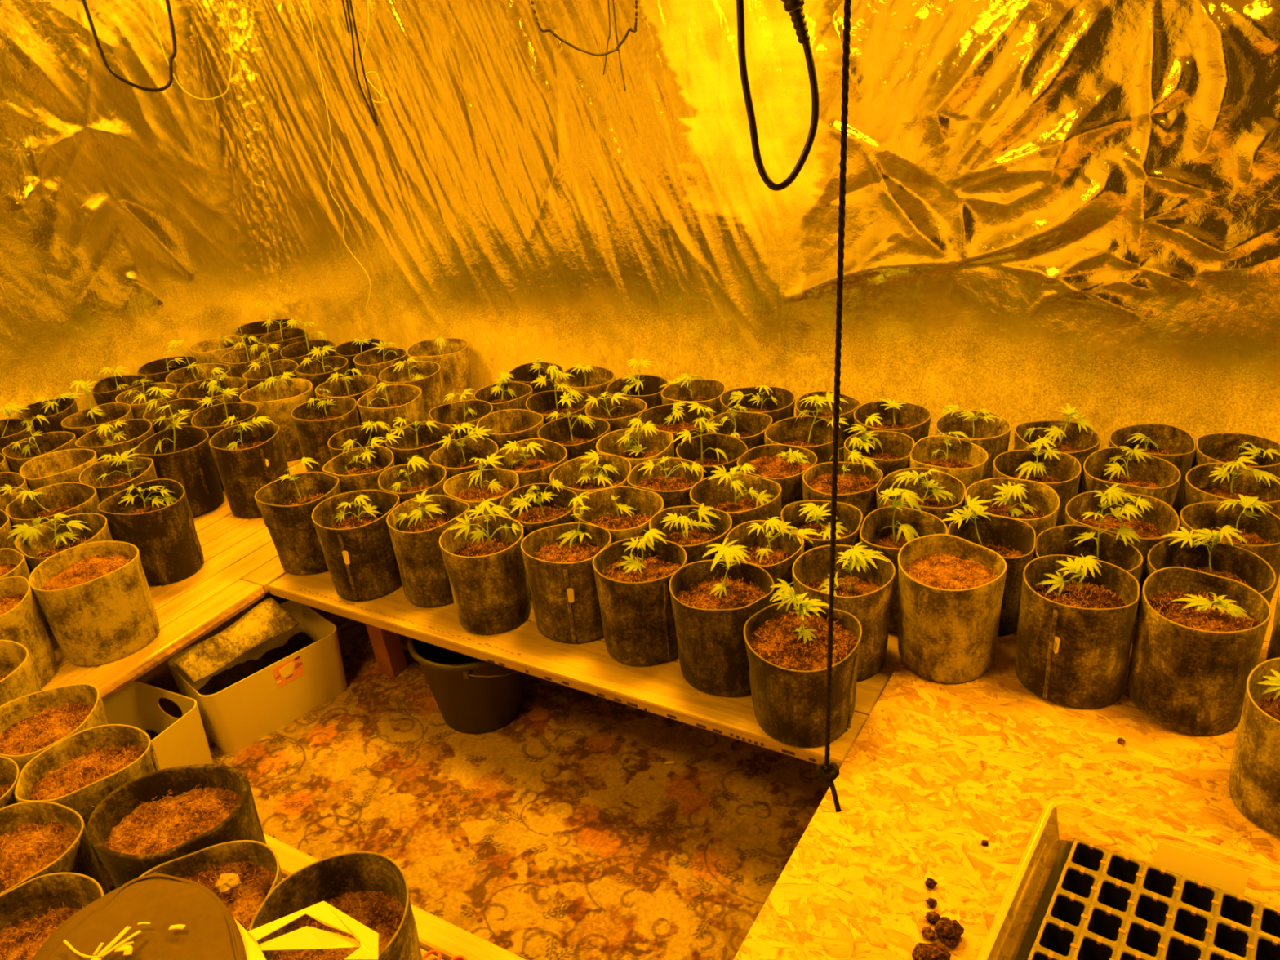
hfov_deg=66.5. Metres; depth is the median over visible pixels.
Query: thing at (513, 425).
pot
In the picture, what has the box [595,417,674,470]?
potted plant
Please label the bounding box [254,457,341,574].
potted plant
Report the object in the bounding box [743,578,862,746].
potted plant
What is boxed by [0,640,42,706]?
pot
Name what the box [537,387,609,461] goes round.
potted plant
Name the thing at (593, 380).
potted plant
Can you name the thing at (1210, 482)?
potted plant
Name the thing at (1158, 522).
pot
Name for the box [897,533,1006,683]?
pot
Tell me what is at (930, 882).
crumb
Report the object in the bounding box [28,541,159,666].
pot
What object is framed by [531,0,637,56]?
wire
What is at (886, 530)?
potted plant
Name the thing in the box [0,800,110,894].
pot
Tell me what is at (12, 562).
pot
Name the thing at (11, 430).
potted plant
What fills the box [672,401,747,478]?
potted plant
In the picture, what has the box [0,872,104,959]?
pot
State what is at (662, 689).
table
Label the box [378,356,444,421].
potted plant
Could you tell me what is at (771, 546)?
potted plant
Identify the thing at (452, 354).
potted plant
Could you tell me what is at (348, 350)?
potted plant
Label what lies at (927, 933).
crumb
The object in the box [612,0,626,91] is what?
wire
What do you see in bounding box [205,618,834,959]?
carpet
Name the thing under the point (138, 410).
potted plant
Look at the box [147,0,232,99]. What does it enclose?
wire
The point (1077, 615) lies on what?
potted plant
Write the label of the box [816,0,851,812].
rope
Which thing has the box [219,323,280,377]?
potted plant
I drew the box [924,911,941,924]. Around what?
crumb
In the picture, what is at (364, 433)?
potted plant
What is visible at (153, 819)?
pot
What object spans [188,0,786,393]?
sheet
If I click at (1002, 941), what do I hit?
tray
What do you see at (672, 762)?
chip
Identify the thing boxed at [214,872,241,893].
lump
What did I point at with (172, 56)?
cord
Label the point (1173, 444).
potted plant
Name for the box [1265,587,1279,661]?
pot
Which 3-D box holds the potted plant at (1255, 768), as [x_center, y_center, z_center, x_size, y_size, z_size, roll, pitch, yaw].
[1.146,0.460,1.677,0.215,0.260,0.213,10,30,28]
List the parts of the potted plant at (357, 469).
stem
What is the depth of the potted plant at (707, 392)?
3.26 m
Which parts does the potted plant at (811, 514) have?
stem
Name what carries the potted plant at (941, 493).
on the table at (662, 689)
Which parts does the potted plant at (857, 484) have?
stem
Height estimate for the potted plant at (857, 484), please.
0.294 m
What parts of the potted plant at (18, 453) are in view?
stem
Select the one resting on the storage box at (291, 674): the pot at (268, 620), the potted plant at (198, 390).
the pot at (268, 620)
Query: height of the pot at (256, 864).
0.244 m
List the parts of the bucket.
wire handle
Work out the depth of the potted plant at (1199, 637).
1.89 m
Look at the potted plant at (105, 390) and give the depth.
3.75 m
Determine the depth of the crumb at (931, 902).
1.60 m
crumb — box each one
[911,942,951,959]
[921,926,935,939]
[924,877,937,888]
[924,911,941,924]
[925,897,937,907]
[933,916,964,945]
[981,840,988,845]
[1116,737,1125,744]
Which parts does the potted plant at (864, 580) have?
stem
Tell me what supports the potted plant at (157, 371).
on the table at (241, 558)
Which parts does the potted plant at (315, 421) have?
stem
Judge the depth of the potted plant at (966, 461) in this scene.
2.69 m
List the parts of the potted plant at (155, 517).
stem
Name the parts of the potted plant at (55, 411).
stem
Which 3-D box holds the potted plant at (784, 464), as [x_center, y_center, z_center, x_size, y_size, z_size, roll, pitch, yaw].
[0.382,0.049,2.705,0.207,0.246,0.210,10,30,28]
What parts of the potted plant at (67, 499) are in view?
stem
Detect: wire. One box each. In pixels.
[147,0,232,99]
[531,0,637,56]
[603,0,610,75]
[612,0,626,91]
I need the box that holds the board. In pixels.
[733,617,1279,959]
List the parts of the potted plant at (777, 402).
stem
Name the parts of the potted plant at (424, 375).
stem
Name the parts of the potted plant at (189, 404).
stem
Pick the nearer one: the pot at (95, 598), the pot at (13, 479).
the pot at (95, 598)
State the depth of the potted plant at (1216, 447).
2.58 m
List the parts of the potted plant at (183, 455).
stem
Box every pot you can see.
[0,453,10,472]
[0,471,28,512]
[0,509,17,551]
[0,548,51,638]
[0,576,57,687]
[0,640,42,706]
[0,683,107,773]
[0,755,20,808]
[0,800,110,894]
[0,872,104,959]
[14,724,159,888]
[19,448,97,490]
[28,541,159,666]
[86,764,266,888]
[138,840,282,932]
[173,596,299,682]
[248,851,422,959]
[476,408,543,449]
[795,391,861,462]
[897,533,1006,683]
[1064,490,1179,613]
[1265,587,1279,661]
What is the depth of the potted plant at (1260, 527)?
2.25 m
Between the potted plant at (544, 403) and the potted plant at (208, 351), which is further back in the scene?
the potted plant at (208, 351)
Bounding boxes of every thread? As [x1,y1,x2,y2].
[306,0,370,311]
[362,0,387,102]
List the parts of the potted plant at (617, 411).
stem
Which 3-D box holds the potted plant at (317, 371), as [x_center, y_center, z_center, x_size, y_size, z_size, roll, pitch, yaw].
[-1.202,-0.354,3.754,0.193,0.290,0.195,-8,26,-5]
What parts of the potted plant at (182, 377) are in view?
stem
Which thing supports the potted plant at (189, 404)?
on the table at (241, 558)
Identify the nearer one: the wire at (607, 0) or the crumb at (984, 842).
the crumb at (984, 842)
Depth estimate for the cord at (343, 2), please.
2.01 m
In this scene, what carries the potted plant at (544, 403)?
on the table at (662, 689)
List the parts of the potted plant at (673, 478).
stem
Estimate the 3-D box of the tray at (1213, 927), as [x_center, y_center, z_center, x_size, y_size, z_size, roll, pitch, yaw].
[0.830,0.740,1.399,0.497,0.042,0.378,13,31,32]
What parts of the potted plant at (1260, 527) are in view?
stem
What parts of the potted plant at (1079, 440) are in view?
stem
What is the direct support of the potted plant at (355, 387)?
on the table at (241, 558)
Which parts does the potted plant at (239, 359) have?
stem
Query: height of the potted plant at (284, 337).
0.296 m
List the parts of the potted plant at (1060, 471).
stem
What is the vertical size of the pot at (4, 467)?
0.240 m
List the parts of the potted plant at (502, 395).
stem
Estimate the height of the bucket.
0.262 m
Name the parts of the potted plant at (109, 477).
stem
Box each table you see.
[40,457,320,701]
[109,832,525,959]
[268,528,1279,768]
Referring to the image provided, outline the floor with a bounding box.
[134,591,350,717]
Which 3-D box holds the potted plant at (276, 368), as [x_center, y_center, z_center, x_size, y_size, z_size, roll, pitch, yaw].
[-1.392,-0.352,3.736,0.206,0.330,0.211,10,30,28]
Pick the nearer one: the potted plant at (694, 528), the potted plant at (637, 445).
the potted plant at (694, 528)
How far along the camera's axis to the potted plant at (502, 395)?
3.36 m
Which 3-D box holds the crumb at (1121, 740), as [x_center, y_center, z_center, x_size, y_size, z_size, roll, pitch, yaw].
[0.938,0.508,1.902,0.014,0.009,0.015,-23,31,-32]
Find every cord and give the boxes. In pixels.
[81,0,177,92]
[342,0,350,33]
[345,0,377,125]
[736,0,818,191]
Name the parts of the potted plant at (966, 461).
stem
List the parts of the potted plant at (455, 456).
stem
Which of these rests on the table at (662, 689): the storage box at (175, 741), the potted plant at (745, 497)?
the potted plant at (745, 497)
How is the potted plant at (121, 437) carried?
on the table at (241, 558)
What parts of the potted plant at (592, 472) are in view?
stem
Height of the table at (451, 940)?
0.337 m
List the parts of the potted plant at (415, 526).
stem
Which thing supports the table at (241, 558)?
on the floor
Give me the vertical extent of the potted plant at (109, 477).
0.273 m
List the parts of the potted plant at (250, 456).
stem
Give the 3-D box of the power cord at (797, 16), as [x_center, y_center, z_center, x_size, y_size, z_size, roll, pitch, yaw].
[0.127,-0.679,0.933,0.083,0.782,0.039,-8,26,-6]
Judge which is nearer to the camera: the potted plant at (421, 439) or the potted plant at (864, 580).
the potted plant at (864, 580)
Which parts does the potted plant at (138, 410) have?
stem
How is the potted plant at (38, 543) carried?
on the table at (241, 558)
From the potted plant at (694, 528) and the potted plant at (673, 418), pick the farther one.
the potted plant at (673, 418)
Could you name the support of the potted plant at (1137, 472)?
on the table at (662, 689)
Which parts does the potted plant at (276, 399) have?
stem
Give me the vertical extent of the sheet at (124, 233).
2.027 m
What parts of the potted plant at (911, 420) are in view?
stem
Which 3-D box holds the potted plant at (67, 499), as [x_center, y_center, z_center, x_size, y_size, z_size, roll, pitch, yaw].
[-1.685,0.143,2.836,0.260,0.284,0.224,10,30,28]
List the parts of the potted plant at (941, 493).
stem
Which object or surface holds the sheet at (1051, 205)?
attached to the wall
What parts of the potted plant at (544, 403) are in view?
stem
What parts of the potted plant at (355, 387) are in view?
stem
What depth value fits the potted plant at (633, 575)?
2.24 m
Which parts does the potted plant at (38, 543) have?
stem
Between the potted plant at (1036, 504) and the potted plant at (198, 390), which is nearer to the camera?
the potted plant at (1036, 504)
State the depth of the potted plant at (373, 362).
3.82 m
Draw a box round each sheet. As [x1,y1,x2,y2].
[0,0,271,419]
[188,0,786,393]
[782,0,1279,454]
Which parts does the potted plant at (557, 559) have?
stem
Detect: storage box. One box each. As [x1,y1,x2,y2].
[102,680,213,769]
[167,600,346,753]
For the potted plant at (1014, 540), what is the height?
0.268 m
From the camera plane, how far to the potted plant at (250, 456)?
3.08 m
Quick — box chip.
[664,760,674,764]
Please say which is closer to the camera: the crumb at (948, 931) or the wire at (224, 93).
the crumb at (948, 931)
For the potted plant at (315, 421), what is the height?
0.286 m
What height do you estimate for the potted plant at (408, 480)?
0.275 m
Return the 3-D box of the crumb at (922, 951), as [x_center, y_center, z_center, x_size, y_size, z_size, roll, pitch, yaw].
[0.449,0.735,1.504,0.057,0.033,0.054,10,30,28]
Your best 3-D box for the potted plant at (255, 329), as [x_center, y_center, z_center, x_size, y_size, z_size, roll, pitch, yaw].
[-1.632,-0.605,4.302,0.230,0.321,0.244,10,30,28]
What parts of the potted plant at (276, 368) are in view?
stem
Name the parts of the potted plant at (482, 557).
stem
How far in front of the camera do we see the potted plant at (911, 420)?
2.95 m
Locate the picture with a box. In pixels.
[279,662,294,677]
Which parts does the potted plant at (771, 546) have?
stem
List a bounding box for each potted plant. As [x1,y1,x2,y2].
[0,400,35,453]
[0,482,100,536]
[1,414,76,474]
[6,512,112,573]
[17,391,83,434]
[61,379,133,439]
[75,418,154,462]
[78,446,157,503]
[91,365,148,405]
[97,478,204,585]
[115,378,177,419]
[131,386,204,434]
[132,404,223,517]
[137,350,198,383]
[164,339,232,393]
[177,367,248,408]
[190,334,244,364]
[191,375,261,489]
[208,414,289,518]
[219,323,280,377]
[235,302,293,346]
[239,371,314,461]
[242,342,298,389]
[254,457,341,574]
[258,319,309,359]
[280,319,335,365]
[290,388,360,472]
[294,345,350,399]
[311,489,402,600]
[315,368,377,426]
[322,433,401,493]
[327,420,392,457]
[334,337,385,375]
[353,340,407,387]
[356,382,426,432]
[377,454,446,503]
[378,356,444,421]
[385,417,455,466]
[386,489,471,607]
[406,336,474,404]
[428,387,493,439]
[429,422,498,479]
[439,497,530,635]
[443,453,519,517]
[473,371,533,412]
[492,438,567,487]
[499,478,577,598]
[506,357,563,394]
[520,492,611,643]
[525,364,591,425]
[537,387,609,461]
[549,449,631,497]
[555,363,615,399]
[573,485,664,543]
[584,391,647,432]
[592,528,686,666]
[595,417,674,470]
[605,358,667,408]
[626,455,706,508]
[638,401,713,457]
[648,502,732,564]
[659,373,725,417]
[669,537,774,697]
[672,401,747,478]
[689,462,781,529]
[705,404,772,450]
[720,384,795,424]
[723,516,823,604]
[737,444,817,511]
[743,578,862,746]
[764,391,848,464]
[780,500,862,552]
[791,542,895,680]
[802,448,883,521]
[829,413,915,479]
[853,398,931,443]
[859,486,947,632]
[875,467,965,534]
[909,431,988,511]
[934,404,1011,479]
[942,494,1035,635]
[964,477,1060,537]
[992,435,1081,526]
[1013,403,1101,495]
[1014,554,1139,708]
[1033,483,1154,583]
[1081,444,1181,506]
[1108,422,1195,519]
[1126,566,1271,735]
[1146,524,1275,600]
[1177,493,1279,604]
[1181,456,1279,517]
[1191,432,1279,477]
[1229,657,1279,835]
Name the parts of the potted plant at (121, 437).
stem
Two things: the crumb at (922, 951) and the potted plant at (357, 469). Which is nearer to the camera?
the crumb at (922, 951)
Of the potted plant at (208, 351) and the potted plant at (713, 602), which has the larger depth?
the potted plant at (208, 351)
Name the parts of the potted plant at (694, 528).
stem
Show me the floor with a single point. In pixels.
(161, 677)
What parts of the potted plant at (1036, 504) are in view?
stem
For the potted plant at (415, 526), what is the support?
on the table at (662, 689)
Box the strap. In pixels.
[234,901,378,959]
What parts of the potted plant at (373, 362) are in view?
stem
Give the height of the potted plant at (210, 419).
0.346 m
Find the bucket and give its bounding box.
[407,637,524,733]
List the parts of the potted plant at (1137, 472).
stem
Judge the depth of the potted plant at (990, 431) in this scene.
2.82 m
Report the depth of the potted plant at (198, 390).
3.64 m
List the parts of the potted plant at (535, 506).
stem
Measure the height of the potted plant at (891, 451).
0.304 m
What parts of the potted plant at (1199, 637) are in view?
stem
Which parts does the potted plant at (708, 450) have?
stem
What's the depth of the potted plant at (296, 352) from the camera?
3.98 m
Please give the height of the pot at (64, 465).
0.243 m
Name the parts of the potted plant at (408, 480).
stem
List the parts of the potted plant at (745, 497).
stem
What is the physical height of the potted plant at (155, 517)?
0.242 m
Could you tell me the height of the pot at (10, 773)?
0.242 m
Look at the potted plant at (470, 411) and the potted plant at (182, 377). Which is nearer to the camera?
the potted plant at (470, 411)
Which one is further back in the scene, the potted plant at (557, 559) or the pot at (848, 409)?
the pot at (848, 409)
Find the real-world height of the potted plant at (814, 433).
0.323 m
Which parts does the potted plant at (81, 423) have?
stem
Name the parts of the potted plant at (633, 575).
stem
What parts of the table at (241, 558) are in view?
leg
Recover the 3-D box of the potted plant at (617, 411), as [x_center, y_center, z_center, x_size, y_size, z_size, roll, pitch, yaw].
[-0.070,-0.142,3.151,0.197,0.264,0.227,-8,26,-6]
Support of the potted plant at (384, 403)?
on the table at (241, 558)
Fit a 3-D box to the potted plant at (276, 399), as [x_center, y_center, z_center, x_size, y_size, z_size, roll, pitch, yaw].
[-1.297,-0.231,3.542,0.252,0.270,0.243,10,30,28]
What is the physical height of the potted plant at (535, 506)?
0.274 m
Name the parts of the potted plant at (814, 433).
stem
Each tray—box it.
[976,795,1279,959]
[1026,838,1279,959]
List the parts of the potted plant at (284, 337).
stem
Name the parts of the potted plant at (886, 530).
stem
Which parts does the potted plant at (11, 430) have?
stem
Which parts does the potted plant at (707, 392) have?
stem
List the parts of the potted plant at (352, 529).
stem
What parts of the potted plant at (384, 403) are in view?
stem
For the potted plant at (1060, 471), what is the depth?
2.57 m
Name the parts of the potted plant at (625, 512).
stem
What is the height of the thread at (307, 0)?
1.641 m
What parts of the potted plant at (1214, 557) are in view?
stem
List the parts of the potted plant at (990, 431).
stem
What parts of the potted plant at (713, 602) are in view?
stem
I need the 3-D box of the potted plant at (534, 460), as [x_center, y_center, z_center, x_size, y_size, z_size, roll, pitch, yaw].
[-0.313,0.025,2.860,0.221,0.259,0.213,10,30,28]
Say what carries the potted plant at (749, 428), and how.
on the table at (662, 689)
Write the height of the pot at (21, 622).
0.243 m
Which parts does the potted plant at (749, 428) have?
stem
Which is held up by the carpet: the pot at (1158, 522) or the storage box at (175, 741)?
the storage box at (175, 741)
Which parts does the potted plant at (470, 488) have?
stem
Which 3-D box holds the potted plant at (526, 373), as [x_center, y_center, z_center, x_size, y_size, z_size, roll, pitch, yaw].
[-0.361,-0.289,3.503,0.196,0.263,0.221,10,30,28]
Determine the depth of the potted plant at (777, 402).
3.15 m
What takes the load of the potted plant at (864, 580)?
on the table at (662, 689)
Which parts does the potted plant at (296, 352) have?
stem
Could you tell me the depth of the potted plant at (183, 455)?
3.15 m
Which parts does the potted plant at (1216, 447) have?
stem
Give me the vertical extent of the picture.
0.038 m
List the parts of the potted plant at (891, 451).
stem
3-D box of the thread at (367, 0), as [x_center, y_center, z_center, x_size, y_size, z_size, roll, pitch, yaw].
[-0.980,-1.735,3.337,0.097,0.838,0.014,10,30,28]
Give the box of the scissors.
[422,949,466,959]
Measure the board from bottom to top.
0.018 m
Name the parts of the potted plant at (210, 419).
stem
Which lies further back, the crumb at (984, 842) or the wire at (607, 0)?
the wire at (607, 0)
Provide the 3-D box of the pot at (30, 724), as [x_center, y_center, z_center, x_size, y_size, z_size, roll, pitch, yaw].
[-1.153,0.560,1.939,0.212,0.244,0.213,10,30,28]
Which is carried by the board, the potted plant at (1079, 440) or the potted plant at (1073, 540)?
the potted plant at (1073, 540)
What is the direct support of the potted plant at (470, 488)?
on the table at (662, 689)
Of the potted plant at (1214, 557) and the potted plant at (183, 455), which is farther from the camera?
the potted plant at (183, 455)
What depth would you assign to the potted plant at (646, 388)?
3.32 m
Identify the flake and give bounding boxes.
[137,921,150,925]
[168,924,185,930]
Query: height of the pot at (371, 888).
0.242 m
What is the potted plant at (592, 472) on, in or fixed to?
on the table at (662, 689)
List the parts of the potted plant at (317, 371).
stem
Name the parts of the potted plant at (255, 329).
stem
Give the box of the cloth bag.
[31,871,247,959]
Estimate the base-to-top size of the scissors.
0.007 m
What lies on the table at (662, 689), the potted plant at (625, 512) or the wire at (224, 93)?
the potted plant at (625, 512)
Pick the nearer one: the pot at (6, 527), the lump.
the lump
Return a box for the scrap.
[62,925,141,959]
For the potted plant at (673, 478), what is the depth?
2.69 m
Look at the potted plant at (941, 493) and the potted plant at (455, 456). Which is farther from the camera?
the potted plant at (455, 456)
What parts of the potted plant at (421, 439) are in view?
stem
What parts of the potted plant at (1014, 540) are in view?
stem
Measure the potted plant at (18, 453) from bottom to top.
0.308 m
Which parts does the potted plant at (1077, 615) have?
stem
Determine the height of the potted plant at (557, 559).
0.327 m
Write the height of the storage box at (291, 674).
0.204 m
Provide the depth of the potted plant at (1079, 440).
2.71 m
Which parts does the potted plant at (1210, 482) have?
stem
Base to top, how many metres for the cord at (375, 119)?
0.816 m
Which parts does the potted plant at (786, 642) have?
stem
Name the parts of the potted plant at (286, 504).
stem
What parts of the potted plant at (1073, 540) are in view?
stem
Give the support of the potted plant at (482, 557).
on the table at (662, 689)
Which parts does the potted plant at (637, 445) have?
stem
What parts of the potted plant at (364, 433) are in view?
stem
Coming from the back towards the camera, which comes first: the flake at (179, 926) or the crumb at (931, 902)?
the crumb at (931, 902)
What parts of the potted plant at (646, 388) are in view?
stem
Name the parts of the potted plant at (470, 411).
stem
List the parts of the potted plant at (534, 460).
stem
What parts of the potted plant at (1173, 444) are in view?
stem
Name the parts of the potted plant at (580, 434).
stem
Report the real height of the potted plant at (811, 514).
0.252 m
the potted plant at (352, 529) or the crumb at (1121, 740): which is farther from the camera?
the potted plant at (352, 529)
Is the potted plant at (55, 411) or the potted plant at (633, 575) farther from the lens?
the potted plant at (55, 411)
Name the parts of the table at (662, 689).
leg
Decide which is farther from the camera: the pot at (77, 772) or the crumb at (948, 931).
the pot at (77, 772)

